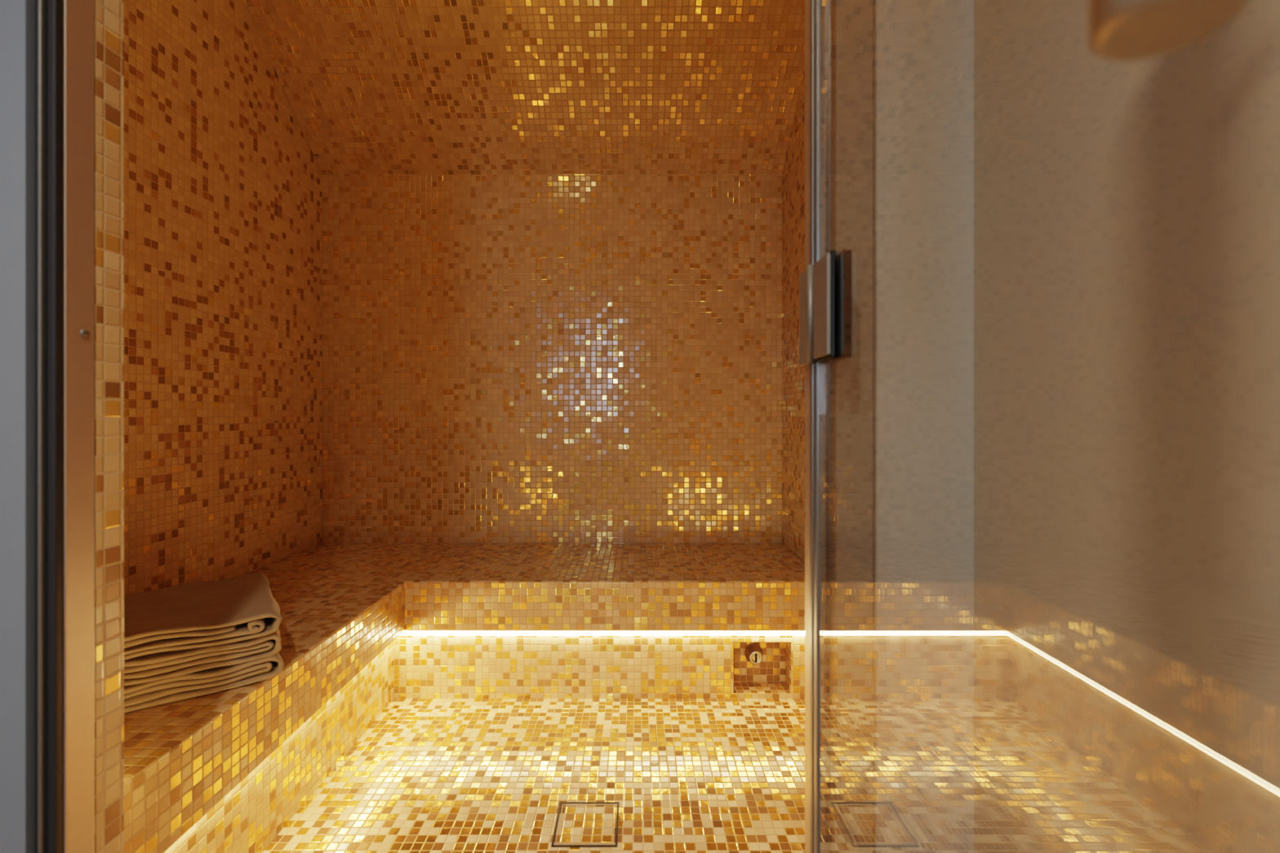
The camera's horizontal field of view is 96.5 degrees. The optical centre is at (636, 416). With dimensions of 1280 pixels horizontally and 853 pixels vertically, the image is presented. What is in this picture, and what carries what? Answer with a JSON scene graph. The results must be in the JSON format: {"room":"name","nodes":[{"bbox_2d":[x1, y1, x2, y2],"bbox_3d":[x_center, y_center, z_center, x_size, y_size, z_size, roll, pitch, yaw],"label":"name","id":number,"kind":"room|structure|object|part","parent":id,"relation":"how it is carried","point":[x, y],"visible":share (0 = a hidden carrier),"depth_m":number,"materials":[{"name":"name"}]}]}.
{"room":"spa","nodes":[
{"label":"spa","id":0,"kind":"room"},
{"bbox_2d":[124,0,322,595],"bbox_3d":[-1.630,-0.396,1.873,0.100,3.039,1.995,0,0,0],"label":"wall","id":1,"kind":"structure","parent":0,"point":[223,178],"depth_m":2.15,"materials":[{"name":"tile"}]},
{"bbox_2d":[94,0,828,852],"bbox_3d":[-0.425,-0.396,0.853,2.310,3.039,0.045,0,0,0],"label":"wall","id":2,"kind":"structure","parent":0,"point":[108,14],"depth_m":0.85,"materials":[{"name":"tile"}]},
{"bbox_2d":[35,0,37,852],"bbox_3d":[-0.809,0.024,0.778,0.009,2.200,0.012,0,0,0],"label":"seal","id":3,"kind":"object","parent":2,"relation":"attached to","point":[36,0],"visible":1,"depth_m":0.77,"materials":[{"name":"grey rubber"}]},
{"bbox_2d":[37,0,47,852],"bbox_3d":[-0.802,0.024,0.775,0.006,2.200,0.018,0,0,0],"label":"door frame","id":4,"kind":"structure","parent":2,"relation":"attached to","point":[42,4],"depth_m":0.77,"materials":[{"name":"grey metal"}]},
{"bbox_2d":[47,0,62,852],"bbox_3d":[-0.792,0.024,0.778,0.012,2.200,0.012,0,0,0],"label":"door frame","id":5,"kind":"structure","parent":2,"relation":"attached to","point":[54,7],"depth_m":0.77,"materials":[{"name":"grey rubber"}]},
{"bbox_2d":[62,0,94,852],"bbox_3d":[-0.799,0.024,0.807,0.029,2.200,0.044,0,0,0],"label":"door frame","id":6,"kind":"structure","parent":2,"relation":"attached to","point":[77,15],"depth_m":0.80,"materials":[{"name":"metal"}]},
{"bbox_2d":[80,328,88,337],"bbox_3d":[-0.783,-0.118,0.812,0.003,0.012,0.012,0,0,0],"label":"screw","id":7,"kind":"object","parent":2,"relation":"attached to","point":[84,332],"visible":1,"depth_m":0.81,"materials":[{"name":"grey"}]},
{"bbox_2d":[799,268,809,365],"bbox_3d":[0.249,-0.145,0.845,0.006,0.139,0.043,0,0,0],"label":"hinge wall plate","id":8,"kind":"object","parent":2,"relation":"attached to","point":[803,276],"visible":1,"depth_m":0.84,"materials":[{"name":"metal"}]},
{"bbox_3d":[0.249,-0.145,0.845,0.005,0.139,0.043,0,0,0],"label":"wall plate","id":9,"kind":"part","parent":8,"relation":"part of","materials":[{"name":"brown metal"}]},
{"bbox_2d":[807,264,814,363],"bbox_3d":[0.248,-0.145,0.814,0.010,0.139,0.010,0,0,0],"label":"barrel","id":10,"kind":"object","parent":8,"relation":"attached to","point":[810,267],"depth_m":0.81,"materials":[{"name":"silver metal"}]},
{"bbox_2d":[804,0,809,852],"bbox_3d":[0.267,0.024,0.855,0.020,2.200,0.040,0,0,0],"label":"door frame","id":11,"kind":"structure","parent":2,"relation":"attached to","point":[806,2],"depth_m":0.86,"materials":[{"name":"metal"}]},
{"bbox_2d":[809,0,813,852],"bbox_3d":[0.259,0.024,0.828,0.014,2.200,0.012,0,0,0],"label":"seal","id":12,"kind":"object","parent":2,"relation":"attached to","point":[811,2],"visible":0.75,"depth_m":0.82,"materials":[{"name":"grey"}]},
{"bbox_2d":[828,0,873,852],"bbox_3d":[0.304,0.024,0.812,0.052,2.200,0.034,0,0,0],"label":"glass door","id":13,"kind":"structure","parent":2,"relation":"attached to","point":[851,22],"depth_m":0.80,"materials":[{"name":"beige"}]},
{"bbox_3d":[0.261,0.028,0.453,0.008,2.168,0.706,0,0,0],"label":"glass pane","id":14,"kind":"object","parent":2,"relation":"attached to","visible":0},
{"bbox_2d":[813,0,826,852],"bbox_3d":[0.261,0.028,0.814,0.014,2.168,0.014,0,0,0],"label":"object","id":15,"kind":"object","parent":14,"relation":"attached to","point":[820,6],"visible":1,"depth_m":0.81,"materials":[{"name":"grey"}]},
{"bbox_2d":[816,249,835,361],"bbox_3d":[0.254,-0.145,0.767,0.005,0.139,0.065,0,0,0],"label":"hinge clamp","id":16,"kind":"object","parent":14,"relation":"attached to","point":[833,251],"visible":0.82,"depth_m":0.73,"materials":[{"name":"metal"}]},
{"bbox_2d":[813,253,831,359],"bbox_3d":[0.248,-0.145,0.767,0.005,0.131,0.059,0,0,0],"label":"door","id":17,"kind":"structure","parent":16,"relation":"attached to","point":[822,268],"depth_m":0.76,"materials":[{"name":"silver metal"}]},
{"bbox_2d":[828,249,851,361],"bbox_3d":[0.272,-0.145,0.764,0.011,0.139,0.059,0,0,0],"label":"hinge clamp","id":18,"kind":"object","parent":14,"relation":"attached to","point":[843,260],"visible":0.85,"depth_m":0.74,"materials":[{"name":"grey metal"}]},
{"bbox_2d":[1088,0,1252,61],"bbox_3d":[0.214,-0.408,0.230,0.050,0.504,0.050,0,0,0],"label":"bar","id":19,"kind":"object","parent":14,"relation":"attached to","point":[1120,30],"visible":1,"depth_m":0.23,"materials":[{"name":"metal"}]},
{"bbox_2d":[0,0,973,852],"bbox_3d":[-0.967,-0.176,0.795,2.866,2.600,0.066,0,0,0],"label":"wall","id":20,"kind":"structure","parent":0,"point":[923,50],"depth_m":0.79,"materials":[{"name":"grey paint"}]},
{"bbox_2d":[244,0,804,174],"bbox_3d":[-0.425,-1.555,1.873,2.310,0.680,1.995,0,0,0],"label":"ceiling","id":21,"kind":"structure","parent":0,"point":[371,86],"depth_m":2.54,"materials":[{"name":"tile"}]},
{"bbox_2d":[262,698,804,852],"bbox_3d":[-0.425,1.164,1.893,2.510,0.080,2.155,0,0,0],"label":"floor","id":22,"kind":"structure","parent":0,"point":[428,775],"depth_m":1.78,"materials":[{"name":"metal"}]},
{"bbox_2d":[124,542,804,852],"bbox_3d":[-0.425,0.859,1.873,2.310,0.530,1.995,0,0,0],"label":"bench","id":23,"kind":"object","parent":22,"relation":"on","point":[226,771],"depth_m":2.20,"materials":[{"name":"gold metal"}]},
{"bbox_2d":[124,572,284,713],"bbox_3d":[-1.170,0.550,1.446,0.436,0.168,0.476,0,0,-37],"label":"folded towels","id":24,"kind":"object","parent":23,"relation":"on","point":[194,639],"visible":0.73,"depth_m":1.33,"materials":[{"name":"beige fabric"}]},
{"bbox_3d":[-0.170,0.731,1.575,1.780,0.274,1.398,0,0,0],"label":"led light strip","id":25,"kind":"part","parent":23,"relation":"part of","materials":[{"name":"white plastic"}]},
{"bbox_2d":[744,644,762,664],"bbox_3d":[0.485,0.982,2.345,0.076,0.076,0.059,0,0,0],"label":"steam nozzle","id":26,"kind":"object","parent":23,"relation":"attached to","point":[753,652],"visible":1,"depth_m":2.33,"materials":[{"name":"metal"}]},
{"bbox_2d":[551,801,618,847],"bbox_3d":[-0.137,1.123,1.577,0.172,0.002,0.172,0,0,0],"label":"floor drain","id":27,"kind":"object","parent":22,"relation":"on","point":[561,802],"visible":1,"depth_m":1.56,"materials":[{"name":"grey metal"}]},
{"bbox_2d":[322,174,782,543],"bbox_3d":[-0.425,-0.396,2.920,2.510,3.039,0.100,0,0,0],"label":"wall","id":28,"kind":"structure","parent":0,"point":[507,358],"depth_m":2.87,"materials":[{"name":"tile"}]},
{"bbox_2d":[782,66,804,563],"bbox_3d":[0.780,-0.396,1.873,0.100,3.039,1.995,0,0,0],"label":"wall","id":29,"kind":"structure","parent":0,"point":[793,170],"depth_m":2.65,"materials":[{"name":"tile"}]},
{"bbox_2d":[973,0,1279,852],"bbox_3d":[0.516,-0.176,-0.886,0.100,2.600,3.428,0,0,0],"label":"wall","id":30,"kind":"structure","parent":0,"point":[1126,214],"depth_m":0.55,"materials":[{"name":"beige paint"}]}
]}

